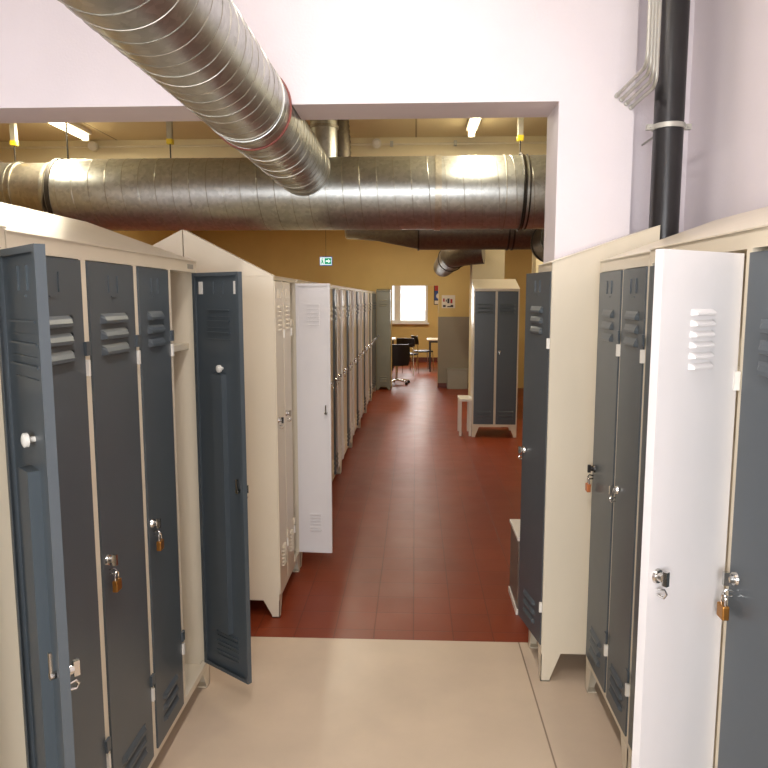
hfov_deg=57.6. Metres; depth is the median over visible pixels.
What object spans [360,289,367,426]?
locker
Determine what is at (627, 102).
pipe
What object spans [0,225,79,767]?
locker
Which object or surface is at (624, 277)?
locker
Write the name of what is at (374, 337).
locker
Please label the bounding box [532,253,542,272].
wall
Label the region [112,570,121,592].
padlock
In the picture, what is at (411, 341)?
dining chair
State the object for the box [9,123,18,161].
hanger
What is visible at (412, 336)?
dining chair
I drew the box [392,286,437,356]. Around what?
wall
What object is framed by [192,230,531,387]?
wall
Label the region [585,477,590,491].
padlock
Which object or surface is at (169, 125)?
hanger
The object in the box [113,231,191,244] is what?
wall
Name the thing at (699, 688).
locker
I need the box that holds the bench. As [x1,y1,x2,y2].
[508,519,519,614]
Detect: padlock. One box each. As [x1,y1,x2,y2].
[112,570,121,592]
[156,533,163,550]
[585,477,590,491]
[716,593,728,620]
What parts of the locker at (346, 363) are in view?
door, door, door, door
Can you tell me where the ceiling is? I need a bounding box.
[0,117,546,140]
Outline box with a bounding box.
[447,368,467,388]
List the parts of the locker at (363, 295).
door, door, door, door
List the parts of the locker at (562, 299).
door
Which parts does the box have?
lid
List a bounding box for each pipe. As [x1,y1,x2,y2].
[614,0,651,97]
[619,0,655,101]
[624,0,658,105]
[629,0,661,109]
[641,0,691,239]
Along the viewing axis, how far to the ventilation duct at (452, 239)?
7.14 m
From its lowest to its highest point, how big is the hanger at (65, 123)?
0.334 m
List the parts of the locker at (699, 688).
door, door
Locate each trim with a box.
[0,136,546,162]
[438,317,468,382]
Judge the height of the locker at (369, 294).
1.800 m
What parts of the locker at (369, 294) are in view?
door, door, door, door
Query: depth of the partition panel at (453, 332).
13.15 m
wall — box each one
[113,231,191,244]
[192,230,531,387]
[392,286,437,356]
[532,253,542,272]
[683,0,767,230]
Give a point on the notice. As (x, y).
(448, 301)
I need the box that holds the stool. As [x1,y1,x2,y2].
[457,395,471,435]
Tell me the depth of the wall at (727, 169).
2.87 m
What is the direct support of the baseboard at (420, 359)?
attached to the wall at (423, 331)
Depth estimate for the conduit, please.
5.80 m
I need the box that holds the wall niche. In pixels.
[629,0,694,233]
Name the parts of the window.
sill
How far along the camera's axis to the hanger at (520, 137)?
4.76 m
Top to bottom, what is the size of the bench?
0.430 m
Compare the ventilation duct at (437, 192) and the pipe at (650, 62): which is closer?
the pipe at (650, 62)
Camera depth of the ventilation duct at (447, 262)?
7.79 m
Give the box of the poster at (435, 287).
[434,286,437,304]
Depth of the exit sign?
11.87 m
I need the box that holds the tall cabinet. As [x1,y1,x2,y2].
[376,289,390,389]
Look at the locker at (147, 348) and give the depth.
2.32 m
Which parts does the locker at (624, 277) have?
door, door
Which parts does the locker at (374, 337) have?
door, door, door, door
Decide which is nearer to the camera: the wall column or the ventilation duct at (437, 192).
the ventilation duct at (437, 192)
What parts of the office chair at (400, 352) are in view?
backrest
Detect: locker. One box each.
[0,202,251,767]
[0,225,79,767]
[152,230,183,256]
[183,230,332,617]
[296,279,316,567]
[330,285,341,480]
[340,286,352,469]
[351,288,361,442]
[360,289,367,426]
[366,290,372,403]
[371,291,376,392]
[470,279,519,437]
[518,225,659,680]
[585,206,767,767]
[627,209,767,767]
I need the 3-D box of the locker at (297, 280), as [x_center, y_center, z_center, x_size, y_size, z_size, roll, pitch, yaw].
[-0.700,0.192,4.906,0.496,1.800,1.204,0,7,3]
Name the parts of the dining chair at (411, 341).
backrest, leg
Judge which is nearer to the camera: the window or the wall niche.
the wall niche
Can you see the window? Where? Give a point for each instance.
(397, 289)
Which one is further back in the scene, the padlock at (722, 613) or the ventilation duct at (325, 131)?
the ventilation duct at (325, 131)
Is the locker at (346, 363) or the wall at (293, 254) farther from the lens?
the wall at (293, 254)
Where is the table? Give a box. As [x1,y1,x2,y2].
[427,338,437,371]
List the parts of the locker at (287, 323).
door, door, door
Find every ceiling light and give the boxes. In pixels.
[49,123,91,140]
[466,118,481,137]
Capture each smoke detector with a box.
[87,141,98,151]
[372,138,381,148]
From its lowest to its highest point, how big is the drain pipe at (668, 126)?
3.400 m
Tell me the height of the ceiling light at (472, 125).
0.083 m
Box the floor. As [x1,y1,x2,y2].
[151,362,622,767]
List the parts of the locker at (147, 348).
door, door, door, door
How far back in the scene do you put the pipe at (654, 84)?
2.78 m
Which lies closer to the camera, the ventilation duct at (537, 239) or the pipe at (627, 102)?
the pipe at (627, 102)
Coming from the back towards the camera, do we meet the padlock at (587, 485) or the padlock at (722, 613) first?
the padlock at (587, 485)
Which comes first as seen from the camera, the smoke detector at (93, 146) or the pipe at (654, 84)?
the pipe at (654, 84)
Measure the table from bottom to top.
0.745 m
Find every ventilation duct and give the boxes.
[0,154,545,230]
[58,0,330,195]
[309,120,338,156]
[337,119,350,156]
[344,229,534,250]
[433,250,484,276]
[530,229,543,261]
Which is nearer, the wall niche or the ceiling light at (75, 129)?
the wall niche
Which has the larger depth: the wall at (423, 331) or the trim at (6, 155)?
the wall at (423, 331)
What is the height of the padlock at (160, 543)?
0.061 m
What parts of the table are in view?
leg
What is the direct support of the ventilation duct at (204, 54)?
attached to the ventilation duct at (437, 192)
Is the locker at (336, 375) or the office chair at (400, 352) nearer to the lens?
the locker at (336, 375)
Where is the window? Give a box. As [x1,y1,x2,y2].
[392,286,428,323]
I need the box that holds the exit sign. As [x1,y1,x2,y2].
[320,257,331,265]
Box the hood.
[183,230,274,275]
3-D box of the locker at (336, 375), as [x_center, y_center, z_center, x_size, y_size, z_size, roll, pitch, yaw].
[-0.645,0.045,6.101,0.500,1.800,1.204,0,7,3]
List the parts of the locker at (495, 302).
door, door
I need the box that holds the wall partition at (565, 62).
[0,0,638,262]
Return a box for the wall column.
[468,250,504,394]
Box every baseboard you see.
[409,357,437,361]
[438,383,446,387]
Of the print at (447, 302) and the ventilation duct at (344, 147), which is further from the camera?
the print at (447, 302)
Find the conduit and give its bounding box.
[0,140,546,148]
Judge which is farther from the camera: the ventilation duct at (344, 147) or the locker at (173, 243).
the ventilation duct at (344, 147)
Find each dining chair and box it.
[396,338,418,375]
[410,335,433,371]
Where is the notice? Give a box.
[442,295,454,307]
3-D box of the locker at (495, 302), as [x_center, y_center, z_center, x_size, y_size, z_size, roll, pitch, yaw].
[1.359,-0.332,8.648,0.544,1.925,0.535,0,7,4]
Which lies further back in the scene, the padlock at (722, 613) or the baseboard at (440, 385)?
the baseboard at (440, 385)
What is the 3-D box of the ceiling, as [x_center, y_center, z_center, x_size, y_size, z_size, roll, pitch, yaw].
[-0.025,-2.384,8.230,7.600,0.100,9.900,0,7,3]
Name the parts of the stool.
leg, leg, seat, leg, leg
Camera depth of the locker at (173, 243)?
3.51 m
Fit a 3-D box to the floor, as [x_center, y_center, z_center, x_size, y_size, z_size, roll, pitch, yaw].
[-0.045,0.748,8.162,7.600,0.100,21.400,0,7,3]
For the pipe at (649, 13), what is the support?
attached to the wall partition at (565, 62)
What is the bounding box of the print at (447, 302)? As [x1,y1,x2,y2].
[443,298,452,306]
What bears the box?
on the floor
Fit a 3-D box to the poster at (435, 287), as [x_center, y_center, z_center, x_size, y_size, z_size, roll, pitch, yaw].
[1.503,-2.356,18.395,0.380,0.540,0.012,0,7,3]
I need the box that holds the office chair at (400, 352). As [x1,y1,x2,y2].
[392,344,409,384]
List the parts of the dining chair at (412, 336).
backrest, seat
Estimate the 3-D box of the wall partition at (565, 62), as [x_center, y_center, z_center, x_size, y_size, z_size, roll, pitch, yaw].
[-0.659,-0.434,3.445,3.575,3.400,0.280,0,7,3]
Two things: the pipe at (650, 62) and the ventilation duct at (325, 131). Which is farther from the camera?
the ventilation duct at (325, 131)
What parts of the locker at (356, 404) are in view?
door, door, door, door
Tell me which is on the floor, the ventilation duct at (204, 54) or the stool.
the stool
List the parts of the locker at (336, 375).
door, door, door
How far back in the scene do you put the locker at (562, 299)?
3.01 m
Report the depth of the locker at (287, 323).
3.74 m
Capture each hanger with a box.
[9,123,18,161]
[65,123,68,158]
[166,121,173,157]
[515,118,525,231]
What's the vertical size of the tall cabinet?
1.860 m

